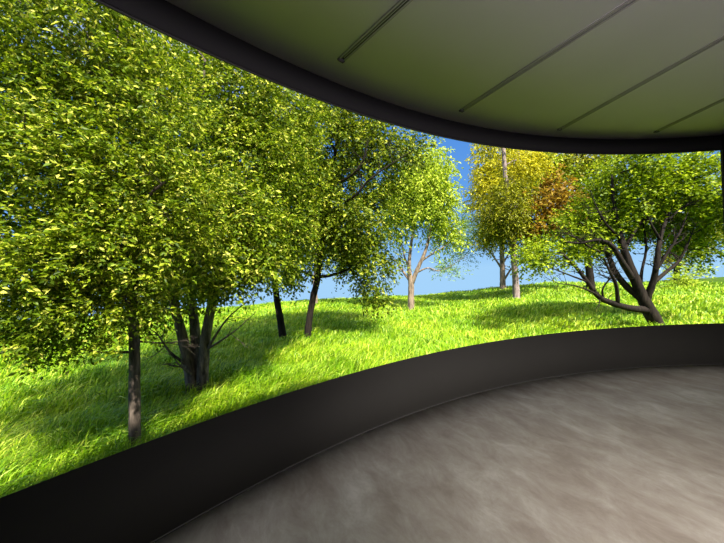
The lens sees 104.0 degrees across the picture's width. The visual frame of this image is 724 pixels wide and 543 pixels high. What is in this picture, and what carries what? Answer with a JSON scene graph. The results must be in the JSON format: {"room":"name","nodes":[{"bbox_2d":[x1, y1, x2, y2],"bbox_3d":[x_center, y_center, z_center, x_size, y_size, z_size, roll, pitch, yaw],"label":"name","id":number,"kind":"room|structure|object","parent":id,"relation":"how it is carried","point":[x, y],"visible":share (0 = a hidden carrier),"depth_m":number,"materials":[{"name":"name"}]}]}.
{"room":"observation pavilion","nodes":[
{"label":"observation pavilion","id":0,"kind":"room"},
{"bbox_2d":[0,323,723,542],"bbox_3d":[0.361,2.152,1.741,10.692,2.481,2.158,-2,0,-36],"label":"wall","id":1,"kind":"structure","parent":0,"point":[140,493],"depth_m":2.16,"materials":[{"name":"grey paint"}]},
{"bbox_2d":[150,364,723,542],"bbox_3d":[2.494,1.401,1.777,13.488,0.010,3.815,-2,0,-19],"label":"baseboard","id":2,"kind":"structure","parent":1,"relation":"attached to","point":[254,485],"depth_m":2.54,"materials":[{"name":"metal"}]},
{"bbox_2d":[103,0,722,152],"bbox_3d":[0.217,-1.631,1.740,10.652,0.221,2.128,-2,0,-36],"label":"wall header","id":3,"kind":"structure","parent":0,"point":[162,14],"depth_m":2.66,"materials":[{"name":"grey paint"}]},
{"bbox_2d":[93,0,722,154],"bbox_3d":[0.258,-1.528,1.690,10.492,0.014,2.012,-2,0,-36],"label":"trim","id":4,"kind":"structure","parent":3,"relation":"attached to","point":[101,2],"depth_m":2.38,"materials":[{"name":"grey metal"}]},
{"bbox_2d":[155,365,723,542],"bbox_3d":[4.443,1.386,-3.862,15.938,0.150,15.938,-2,0,0],"label":"floor","id":5,"kind":"structure","parent":0,"point":[632,455],"depth_m":2.03,"materials":[{"name":"concrete"}]},
{"bbox_2d":[166,0,723,138],"bbox_3d":[4.307,-2.003,-3.852,15.998,0.180,15.998,-2,0,0],"label":"ceiling","id":6,"kind":"structure","parent":0,"point":[435,58],"depth_m":2.31,"materials":[{"name":"paint"}]},
{"bbox_2d":[337,0,412,63],"bbox_3d":[1.258,-1.770,0.754,0.056,0.013,4.220,-2,0,-43],"label":"ceiling slot","id":7,"kind":"object","parent":6,"relation":"attached to","point":[400,5],"visible":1,"depth_m":2.00,"materials":[{"name":"metal"}]},
{"bbox_2d":[459,0,638,112],"bbox_3d":[2.125,-1.804,1.273,0.056,0.013,4.220,-2,0,-30],"label":"ceiling slot","id":8,"kind":"object","parent":6,"relation":"attached to","point":[626,4],"visible":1,"depth_m":2.26,"materials":[{"name":"metal"}]},
{"bbox_2d":[557,35,723,130],"bbox_3d":[2.975,-1.837,1.572,0.056,0.013,4.220,-2,0,-12],"label":"ceiling slot","id":9,"kind":"object","parent":6,"relation":"attached to","point":[715,42],"visible":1,"depth_m":2.67,"materials":[{"name":"metal"}]},
{"bbox_2d":[653,98,723,132],"bbox_3d":[3.946,-1.876,1.688,0.056,0.013,4.220,-2,0,0],"label":"ceiling slot","id":10,"kind":"object","parent":6,"relation":"attached to","point":[721,100],"visible":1,"depth_m":3.39,"materials":[{"name":"metal"}]},
{"bbox_2d":[720,135,723,226],"bbox_3d":[5.006,0.617,-4.668,15.798,5.137,13.792,-2,0,-36],"label":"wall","id":11,"kind":"structure","parent":0,"point":[721,151],"depth_m":3.99,"materials":[{"name":"grey paint"}]},
{"label":"outside","id":12,"kind":"structure","parent":0,"visible":0},
{"bbox_2d":[0,277,723,328],"bbox_3d":[0.569,14.152,22.959,150.000,24.704,74.000,-2,0,0],"label":"ground","id":13,"kind":"structure","parent":12,"point":[721,279],"depth_m":24.02,"materials":[{"name":"plant"}]},
{"bbox_2d":[0,0,250,447],"bbox_3d":[-4.254,-1.597,3.527,5.077,9.236,3.280,-2,0,4],"label":"tree","id":14,"kind":"object","parent":13,"relation":"on","point":[72,260],"visible":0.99,"depth_m":3.21,"materials":[{"name":"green plant"}]},
{"bbox_2d":[41,5,342,394],"bbox_3d":[-3.978,-2.548,7.039,7.177,11.263,5.176,-2,0,15],"label":"tree","id":15,"kind":"object","parent":13,"relation":"on","point":[259,219],"visible":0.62,"depth_m":6.08,"materials":[{"name":"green plant"}]},
{"bbox_2d":[211,67,327,339],"bbox_3d":[-3.727,-2.168,11.168,5.448,10.432,4.812,-2,0,0],"label":"tree","id":16,"kind":"object","parent":13,"relation":"on","point":[277,300],"visible":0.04,"depth_m":10.33,"materials":[{"name":"green plant"}]},
{"bbox_2d":[309,237,375,303],"bbox_3d":[-2.324,-1.312,23.815,7.638,8.592,5.486,-2,0,0],"label":"tree","id":17,"kind":"object","parent":13,"relation":"on","point":[316,302],"visible":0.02,"depth_m":23.45,"materials":[{"name":"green plant"}]},
{"bbox_2d":[0,280,723,497],"bbox_3d":[0.191,2.512,15.551,67.374,1.991,31.754,-2,0,0],"label":"grass","id":18,"kind":"structure","parent":13,"relation":"on","point":[52,426],"depth_m":8.14,"materials":[{"name":"green plant"}]},
{"bbox_2d":[265,86,462,338],"bbox_3d":[0.149,-2.703,10.566,9.225,11.092,5.618,-2,0,0],"label":"tree","id":19,"kind":"object","parent":13,"relation":"on","point":[357,140],"visible":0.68,"depth_m":9.99,"materials":[{"name":"green plant"}]},
{"bbox_2d":[371,135,487,309],"bbox_3d":[4.697,-2.897,18.319,9.204,11.258,6.172,-2,0,-10],"label":"tree","id":20,"kind":"object","parent":13,"relation":"on","point":[432,213],"visible":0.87,"depth_m":17.23,"materials":[{"name":"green plant"}]},
{"bbox_2d":[457,145,555,289],"bbox_3d":[13.428,-4.904,25.466,8.902,13.494,7.906,-2,0,9],"label":"tree","id":21,"kind":"object","parent":13,"relation":"on","point":[476,195],"visible":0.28,"depth_m":24.84,"materials":[{"name":"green plant"}]},
{"bbox_2d":[465,143,558,298],"bbox_3d":[10.174,-4.133,18.953,6.369,12.511,4.774,-2,0,-32],"label":"poplar tree","id":22,"kind":"object","parent":13,"relation":"on","point":[510,222],"visible":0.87,"depth_m":17.98,"materials":[{"name":"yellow plant"}]},
{"bbox_2d":[511,150,623,289],"bbox_3d":[14.220,-4.207,20.427,11.528,11.858,7.509,-2,0,-29],"label":"tree","id":23,"kind":"object","parent":13,"relation":"on","point":[566,165],"visible":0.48,"depth_m":18.35,"materials":[{"name":"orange plant"}]},
{"bbox_2d":[504,151,723,325],"bbox_3d":[9.350,-1.216,10.451,9.341,7.205,5.270,-2,0,3],"label":"tree","id":24,"kind":"object","parent":13,"relation":"on","point":[619,215],"visible":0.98,"depth_m":9.49,"materials":[{"name":"green plant"}]},
{"bbox_2d":[649,182,723,281],"bbox_3d":[27.301,-3.356,23.484,7.916,9.030,5.426,-2,0,0],"label":"tree","id":25,"kind":"object","parent":13,"relation":"on","point":[670,260],"visible":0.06,"depth_m":23.39,"materials":[{"name":"green plant"}]},
{"bbox_2d":[657,258,719,286],"bbox_3d":[22.677,0.198,19.784,3.424,2.393,2.562,-2,0,-15],"label":"bush","id":26,"kind":"object","parent":13,"relation":"on","point":[682,281],"visible":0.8,"depth_m":19.49,"materials":[{"name":"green plant"}]}
]}

